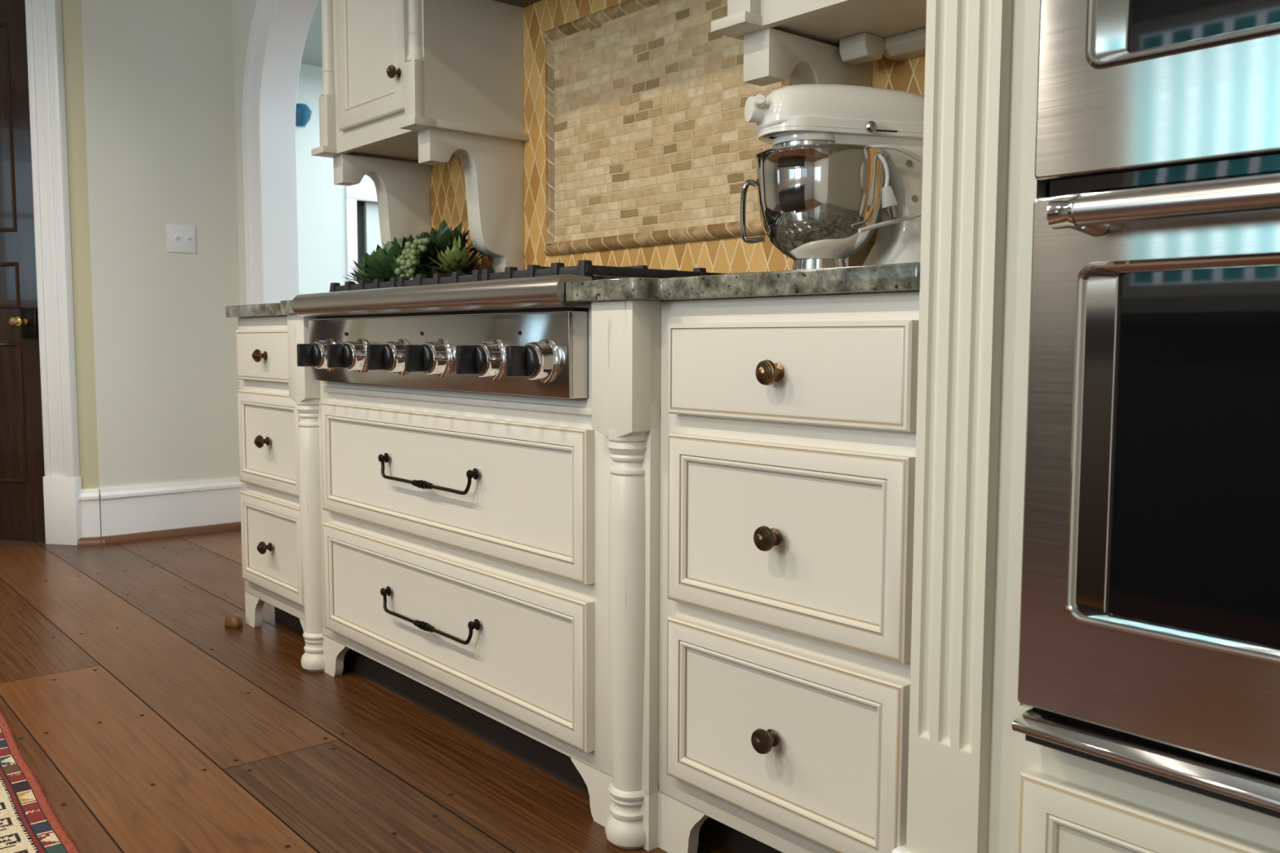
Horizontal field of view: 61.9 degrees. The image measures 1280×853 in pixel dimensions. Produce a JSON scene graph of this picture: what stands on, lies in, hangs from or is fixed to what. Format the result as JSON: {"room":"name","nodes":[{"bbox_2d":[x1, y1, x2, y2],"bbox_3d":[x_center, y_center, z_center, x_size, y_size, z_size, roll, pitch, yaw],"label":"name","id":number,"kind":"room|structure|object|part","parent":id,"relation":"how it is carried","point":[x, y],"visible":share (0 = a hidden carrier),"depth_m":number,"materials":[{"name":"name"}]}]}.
{"room":"kitchen","nodes":[
{"label":"kitchen","id":0,"kind":"room"},
{"bbox_2d":[61,0,99,488],"bbox_3d":[-2.211,-0.828,4.287,0.064,2.600,0.170,1,5,4],"label":"wall","id":1,"kind":"structure","parent":0,"point":[71,9],"depth_m":4.22,"materials":[{"name":"beige paint"}]},
{"bbox_2d":[80,0,239,488],"bbox_3d":[-2.009,-0.843,4.477,0.589,2.600,0.150,-4,6,-41],"label":"wall","id":2,"kind":"structure","parent":0,"point":[159,74],"depth_m":4.41,"materials":[{"name":"white paint"}]},
{"bbox_2d":[78,488,101,537],"bbox_3d":[-2.226,0.364,4.297,0.090,0.222,0.024,-1,5,-20],"label":"baseboard","id":3,"kind":"structure","parent":2,"relation":"attached to","point":[89,499],"depth_m":4.30,"materials":[{"name":"white paint"}]},
{"bbox_2d":[77,521,240,546],"bbox_3d":[-1.988,0.447,4.481,0.678,0.028,0.059,-4,6,-41],"label":"trim","id":4,"kind":"structure","parent":2,"relation":"attached to","point":[232,526],"depth_m":4.44,"materials":[{"name":"brown wood"}]},
{"bbox_2d":[99,477,242,536],"bbox_3d":[-1.956,0.348,4.506,0.589,0.222,0.024,-4,6,-41],"label":"baseboard","id":5,"kind":"structure","parent":2,"relation":"attached to","point":[130,509],"depth_m":4.48,"materials":[{"name":"white paint"}]},
{"bbox_2d":[166,223,195,253],"bbox_3d":[-1.912,-0.784,4.452,0.115,0.114,0.022,-4,6,-41],"label":"light switch","id":6,"kind":"object","parent":2,"relation":"attached to","point":[180,238],"visible":1,"depth_m":4.45,"materials":[{"name":"white plastic"}]},
{"bbox_2d":[231,0,257,305],"bbox_3d":[0.190,-0.675,2.471,0.125,2.600,6.170,-4,6,-41],"label":"wall","id":7,"kind":"structure","parent":0,"point":[243,11],"depth_m":4.54,"materials":[{"name":"white paint"}]},
{"bbox_2d":[242,0,318,304],"bbox_3d":[-1.116,-0.708,3.988,0.173,2.415,1.470,-4,6,-41],"label":"trim","id":8,"kind":"structure","parent":7,"relation":"attached to","point":[279,28],"depth_m":4.39,"materials":[{"name":"white paint"}]},
{"bbox_2d":[311,0,528,272],"bbox_3d":[-0.638,-1.006,2.997,0.357,1.330,0.619,-4,6,-41],"label":"upper cabinet","id":9,"kind":"object","parent":7,"relation":"attached to","point":[409,86],"visible":0.94,"depth_m":2.87,"materials":[{"name":"beige paint"}]},
{"bbox_3d":[-0.809,-0.813,3.221,0.346,0.018,0.083,-4,6,-41],"label":"ledge molding","id":10,"kind":"part","parent":9,"relation":"part of","materials":[{"name":"beige paint"}]},
{"bbox_3d":[-0.729,-1.223,2.879,0.018,0.778,0.390,-4,6,-41],"label":"cabinet door","id":11,"kind":"part","parent":9,"relation":"part of","materials":[{"name":"beige paint"}]},
{"bbox_3d":[-0.637,-0.916,2.755,0.035,0.034,0.034,-4,6,-41],"label":"knob","id":12,"kind":"part","parent":9,"relation":"part of","materials":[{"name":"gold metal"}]},
{"bbox_3d":[-0.460,-0.779,2.815,0.346,0.018,0.083,-4,6,-41],"label":"ledge molding","id":13,"kind":"part","parent":9,"relation":"part of","materials":[{"name":"beige paint"}]},
{"bbox_2d":[493,0,540,7],"bbox_3d":[-0.192,-1.496,2.242,0.610,0.828,1.090,-4,6,-41],"label":"range hood","id":14,"kind":"object","parent":7,"relation":"attached to","point":[522,3],"visible":1,"depth_m":2.84,"materials":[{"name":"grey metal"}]},
{"bbox_2d":[430,0,925,274],"bbox_3d":[0.053,-0.812,2.487,0.044,1.030,2.267,-4,6,-41],"label":"tile backsplash","id":15,"kind":"structure","parent":7,"relation":"attached to","point":[641,148],"depth_m":2.55,"materials":[{"name":"beige tile"}]},
{"bbox_3d":[0.036,-0.721,2.503,0.007,0.548,0.822,-4,6,-41],"label":"mosaic panel","id":16,"kind":"part","parent":15,"relation":"part of","materials":[{"name":"tile"}]},
{"bbox_2d":[711,0,926,266],"bbox_3d":[0.446,-0.901,1.739,0.357,1.330,0.596,-4,6,-41],"label":"upper cabinet","id":17,"kind":"object","parent":7,"relation":"attached to","point":[798,41],"visible":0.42,"depth_m":1.86,"materials":[{"name":"beige paint"}]},
{"bbox_3d":[0.282,-0.708,1.953,0.346,0.018,0.083,-4,6,-41],"label":"ledge molding","id":18,"kind":"part","parent":17,"relation":"part of","materials":[{"name":"beige paint"}]},
{"bbox_2d":[839,27,925,64],"bbox_3d":[0.566,-0.676,1.802,0.116,0.040,0.488,-4,6,-41],"label":"corbel","id":19,"kind":"object","parent":17,"relation":"attached to","point":[864,47],"visible":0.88,"depth_m":1.92,"materials":[{"name":"beige paint"}]},
{"bbox_2d":[301,0,322,66],"bbox_3d":[0.688,-2.511,4.751,3.775,0.100,9.200,-4,6,-41],"label":"ceiling","id":20,"kind":"structure","parent":0,"point":[312,55],"depth_m":7.48,"materials":[{"name":"grey paint"}]},
{"bbox_2d":[295,62,375,294],"bbox_3d":[-2.353,-1.308,8.395,3.775,2.900,0.120,-4,6,-41],"label":"wall","id":21,"kind":"structure","parent":0,"point":[321,203],"depth_m":8.17,"materials":[{"name":"white paint"}]},
{"bbox_2d":[295,102,311,127],"bbox_3d":[-2.535,-2.310,7.926,0.170,0.170,0.225,-4,6,-41],"label":"wall sconce","id":22,"kind":"object","parent":21,"relation":"attached to","point":[303,113],"visible":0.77,"depth_m":7.86,"materials":[{"name":"blue glass"}]},
{"bbox_2d":[344,185,377,284],"bbox_3d":[-1.932,-0.896,8.706,0.973,2.030,0.050,-4,6,-41],"label":"trim","id":23,"kind":"structure","parent":21,"relation":"attached to","point":[353,193],"depth_m":8.35,"materials":[{"name":"white paint"}]},
{"bbox_2d":[364,202,382,254],"bbox_3d":[-1.946,-0.854,8.809,0.665,1.910,0.040,-4,6,-41],"label":"window","id":24,"kind":"structure","parent":21,"relation":"in","point":[371,223],"depth_m":8.55,"materials":[{"name":"white glass"}]},
{"bbox_2d":[356,200,377,278],"bbox_3d":[-2.135,-1.004,8.991,1.300,2.200,0.500,-4,6,-41],"label":"window frame","id":25,"kind":"structure","parent":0,"point":[360,204],"depth_m":8.53,"materials":[{"name":"black"}]},
{"bbox_2d":[0,528,737,852],"bbox_3d":[-1.266,0.586,3.325,9.117,0.060,9.600,-4,6,-41],"label":"floor","id":26,"kind":"structure","parent":0,"point":[147,722],"depth_m":2.23,"materials":[{"name":"brown wood"}]},
{"bbox_2d":[0,709,79,852],"bbox_3d":[-1.800,0.658,1.975,1.102,0.008,3.200,-3,6,-38],"label":"rug","id":27,"kind":"object","parent":26,"relation":"on","point":[28,823],"visible":1,"depth_m":1.85,"materials":[{"name":"multicoloured fabric"}]},
{"bbox_2d":[224,613,242,628],"bbox_3d":[-1.173,0.558,3.079,0.044,0.036,0.080,-4,6,-41],"label":"door stop","id":28,"kind":"object","parent":26,"relation":"on","point":[233,620],"visible":1,"depth_m":3.06,"materials":[{"name":"brown wood"}]},
{"bbox_2d":[235,315,306,645],"bbox_3d":[-0.795,0.135,3.054,0.623,0.887,0.493,-4,6,-41],"label":"base cabinet","id":29,"kind":"object","parent":26,"relation":"on","point":[268,419],"visible":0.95,"depth_m":2.88,"materials":[{"name":"beige paint"}]},
{"bbox_3d":[-1.010,-0.188,2.829,0.037,0.036,0.036,-4,6,-41],"label":"knob","id":30,"kind":"part","parent":29,"relation":"part of","materials":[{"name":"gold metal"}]},
{"bbox_2d":[225,299,295,317],"bbox_3d":[-0.770,-0.321,2.982,0.647,0.032,0.625,-4,6,-41],"label":"countertop","id":31,"kind":"structure","parent":29,"relation":"on","point":[284,308],"depth_m":2.84,"materials":[{"name":"grey stone"}]},
{"bbox_2d":[342,219,492,284],"bbox_3d":[-0.623,-0.464,3.031,0.334,0.243,0.650,-4,6,-41],"label":"succulent arrangement","id":32,"kind":"object","parent":31,"relation":"on","point":[410,257],"visible":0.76,"depth_m":2.86,"materials":[{"name":"green plant"}]},
{"bbox_3d":[-1.010,0.040,2.848,0.037,0.036,0.036,-4,6,-41],"label":"knob","id":33,"kind":"part","parent":29,"relation":"part of","materials":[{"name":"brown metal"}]},
{"bbox_3d":[-0.992,-0.190,2.852,0.021,0.138,0.430,-4,6,-41],"label":"drawer","id":34,"kind":"part","parent":29,"relation":"part of","materials":[{"name":"beige paint"}]},
{"bbox_3d":[-1.011,0.326,2.870,0.037,0.036,0.036,-4,6,-41],"label":"knob","id":35,"kind":"part","parent":29,"relation":"part of","materials":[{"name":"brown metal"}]},
{"bbox_3d":[-0.993,0.040,2.870,0.022,0.260,0.430,-4,6,-41],"label":"drawer","id":36,"kind":"part","parent":29,"relation":"part of","materials":[{"name":"beige paint"}]},
{"bbox_3d":[-0.994,0.324,2.893,0.022,0.254,0.430,-4,6,-41],"label":"drawer","id":37,"kind":"part","parent":29,"relation":"part of","materials":[{"name":"beige paint"}]},
{"bbox_2d":[287,300,661,851],"bbox_3d":[-0.208,0.192,2.368,0.630,0.887,1.318,-4,6,-41],"label":"base cabinet","id":38,"kind":"object","parent":26,"relation":"on","point":[490,562],"visible":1,"depth_m":1.98,"materials":[{"name":"beige paint"}]},
{"bbox_3d":[-0.810,0.167,2.654,0.085,0.887,0.098,-4,6,-41],"label":"corner post","id":39,"kind":"part","parent":38,"relation":"part of","materials":[{"name":"beige paint"}]},
{"bbox_3d":[-0.439,0.097,2.163,0.024,0.058,0.382,-4,6,-41],"label":"bail pull","id":40,"kind":"part","parent":38,"relation":"part of","materials":[{"name":"brown metal"}]},
{"bbox_3d":[-0.440,0.389,2.186,0.024,0.058,0.382,-4,6,-41],"label":"bail pull","id":41,"kind":"part","parent":38,"relation":"part of","materials":[{"name":"brown metal"}]},
{"bbox_3d":[-0.421,0.103,2.175,0.022,0.260,1.033,-4,6,-41],"label":"drawer","id":42,"kind":"part","parent":38,"relation":"part of","materials":[{"name":"beige paint"}]},
{"bbox_3d":[-0.422,0.394,2.198,0.022,0.259,1.033,-4,6,-41],"label":"drawer","id":43,"kind":"part","parent":38,"relation":"part of","materials":[{"name":"beige paint"}]},
{"bbox_2d":[291,259,752,398],"bbox_3d":[-0.247,-0.208,2.329,0.709,0.232,1.058,-4,6,-41],"label":"rangetop","id":44,"kind":"object","parent":38,"relation":"on","point":[513,331],"visible":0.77,"depth_m":1.99,"materials":[{"name":"grey metal"}]},
{"bbox_3d":[-0.752,-0.161,2.409,0.042,0.054,0.054,-4,6,-41],"label":"control knob","id":45,"kind":"part","parent":44,"relation":"part of","materials":[{"name":"black plastic"}]},
{"bbox_3d":[-0.649,-0.151,2.290,0.042,0.054,0.054,-4,6,-41],"label":"control knob","id":46,"kind":"part","parent":44,"relation":"part of","materials":[{"name":"black plastic"}]},
{"bbox_3d":[-0.529,-0.140,2.151,0.042,0.054,0.054,-4,6,-41],"label":"control knob","id":47,"kind":"part","parent":44,"relation":"part of","materials":[{"name":"black plastic"}]},
{"bbox_3d":[-0.427,-0.130,2.031,0.042,0.054,0.054,-4,6,-41],"label":"control knob","id":48,"kind":"part","parent":44,"relation":"part of","materials":[{"name":"black plastic"}]},
{"bbox_3d":[-0.448,-0.150,2.152,0.010,0.143,1.029,-4,6,-41],"label":"control panel","id":49,"kind":"part","parent":44,"relation":"part of","materials":[{"name":"silver metal"}]},
{"bbox_3d":[-0.305,-0.118,1.890,0.042,0.054,0.054,-4,6,-41],"label":"control knob","id":50,"kind":"part","parent":44,"relation":"part of","materials":[{"name":"black plastic"}]},
{"bbox_2d":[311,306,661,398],"bbox_3d":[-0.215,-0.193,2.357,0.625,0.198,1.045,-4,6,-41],"label":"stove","id":51,"kind":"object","parent":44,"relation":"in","point":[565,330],"depth_m":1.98,"materials":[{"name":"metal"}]},
{"bbox_3d":[-0.202,-0.108,1.770,0.042,0.054,0.054,-4,6,-41],"label":"control knob","id":52,"kind":"part","parent":44,"relation":"part of","materials":[{"name":"black plastic"}]},
{"bbox_3d":[-0.016,0.243,1.733,0.085,0.887,0.102,-4,6,-41],"label":"corner post","id":53,"kind":"part","parent":38,"relation":"part of","materials":[{"name":"beige paint"}]},
{"bbox_2d":[657,290,919,852],"bbox_3d":[0.384,0.248,1.686,0.623,0.887,0.492,-4,6,-41],"label":"base cabinet","id":54,"kind":"object","parent":26,"relation":"on","point":[788,424],"visible":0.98,"depth_m":1.48,"materials":[{"name":"beige paint"}]},
{"bbox_2d":[565,262,919,302],"bbox_3d":[0.333,-0.215,1.702,0.647,0.032,0.642,-4,6,-41],"label":"countertop","id":55,"kind":"structure","parent":54,"relation":"on","point":[901,277],"depth_m":1.48,"materials":[{"name":"grey stone"}]},
{"bbox_2d":[739,84,924,270],"bbox_3d":[0.357,-0.415,1.851,0.370,0.341,0.229,-1,5,-16],"label":"stand mixer","id":56,"kind":"object","parent":55,"relation":"on","point":[842,158],"visible":0.8,"depth_m":1.78,"materials":[{"name":"white metal"}]},
{"bbox_2d":[739,143,888,270],"bbox_3d":[0.310,-0.366,1.842,0.229,0.200,0.229,-4,6,-41],"label":"mixing bowl","id":57,"kind":"object","parent":56,"relation":"on","point":[819,204],"depth_m":1.76,"materials":[{"name":"silver metal"}]},
{"bbox_3d":[0.384,-0.498,1.775,0.019,0.019,0.019,-1,5,-16],"label":"lever knob","id":58,"kind":"part","parent":56,"relation":"part of","materials":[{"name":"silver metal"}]},
{"bbox_3d":[0.438,-0.397,1.800,0.209,0.150,0.061,-1,5,-16],"label":"power cord","id":59,"kind":"part","parent":56,"relation":"part of","materials":[{"name":"white plastic"}]},
{"bbox_3d":[0.174,0.440,1.495,0.037,0.036,0.036,-4,6,-41],"label":"knob","id":60,"kind":"part","parent":54,"relation":"part of","materials":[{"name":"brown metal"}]},
{"bbox_3d":[0.175,0.154,1.472,0.037,0.036,0.036,-4,6,-41],"label":"knob","id":61,"kind":"part","parent":54,"relation":"part of","materials":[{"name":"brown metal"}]},
{"bbox_3d":[0.176,-0.073,1.454,0.037,0.036,0.036,-4,6,-41],"label":"knob","id":62,"kind":"part","parent":54,"relation":"part of","materials":[{"name":"gold metal"}]},
{"bbox_3d":[0.191,0.438,1.518,0.022,0.254,0.440,-4,6,-41],"label":"drawer","id":63,"kind":"part","parent":54,"relation":"part of","materials":[{"name":"beige paint"}]},
{"bbox_3d":[0.192,0.154,1.495,0.022,0.260,0.440,-4,6,-41],"label":"drawer","id":64,"kind":"part","parent":54,"relation":"part of","materials":[{"name":"beige paint"}]},
{"bbox_3d":[0.193,-0.075,1.477,0.021,0.138,0.440,-4,6,-41],"label":"drawer","id":65,"kind":"part","parent":54,"relation":"part of","materials":[{"name":"beige paint"}]},
{"bbox_2d":[892,0,1279,852],"bbox_3d":[0.912,-0.506,1.027,0.616,2.500,1.125,-4,6,-41],"label":"tall cabinet","id":66,"kind":"object","parent":26,"relation":"on","point":[975,784],"visible":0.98,"depth_m":1.24,"materials":[{"name":"beige paint"}]},
{"bbox_2d":[1011,0,1279,818],"bbox_3d":[0.829,-0.295,1.000,0.555,1.317,0.761,-4,6,-41],"label":"double wall oven","id":67,"kind":"object","parent":66,"relation":"in","point":[1149,625],"visible":1,"depth_m":1.07,"materials":[{"name":"silver metal"}]},
{"bbox_3d":[0.675,0.352,0.913,0.057,0.020,0.748,-4,6,-41],"label":"trim","id":68,"kind":"part","parent":67,"relation":"part of","materials":[{"name":"silver metal"}]},
{"bbox_3d":[0.686,0.548,0.948,0.022,0.260,0.757,-4,6,-41],"label":"drawer","id":69,"kind":"part","parent":66,"relation":"part of","materials":[{"name":"white paint"}]},
{"bbox_3d":[-3.160,-0.843,4.438,1.234,2.600,1.542,-4,6,-41],"label":"wall","id":70,"kind":"structure","parent":0,"visible":0},
{"bbox_2d":[0,0,45,542],"bbox_3d":[-2.827,-0.651,4.297,0.890,2.238,0.134,1,5,11],"label":"door","id":71,"kind":"structure","parent":70,"relation":"in","point":[22,469],"depth_m":4.27,"materials":[{"name":"brown wood"}]},
{"bbox_3d":[-2.450,-0.415,4.211,0.048,0.048,0.078,1,5,11],"label":"knob","id":72,"kind":"part","parent":71,"relation":"part of","materials":[{"name":"gold metal"}]},
{"bbox_2d":[25,0,81,545],"bbox_3d":[-2.826,-0.722,4.309,1.188,2.380,0.040,1,5,11],"label":"trim","id":73,"kind":"structure","parent":70,"relation":"attached to","point":[62,482],"depth_m":4.20,"materials":[{"name":"white paint"}]}
]}

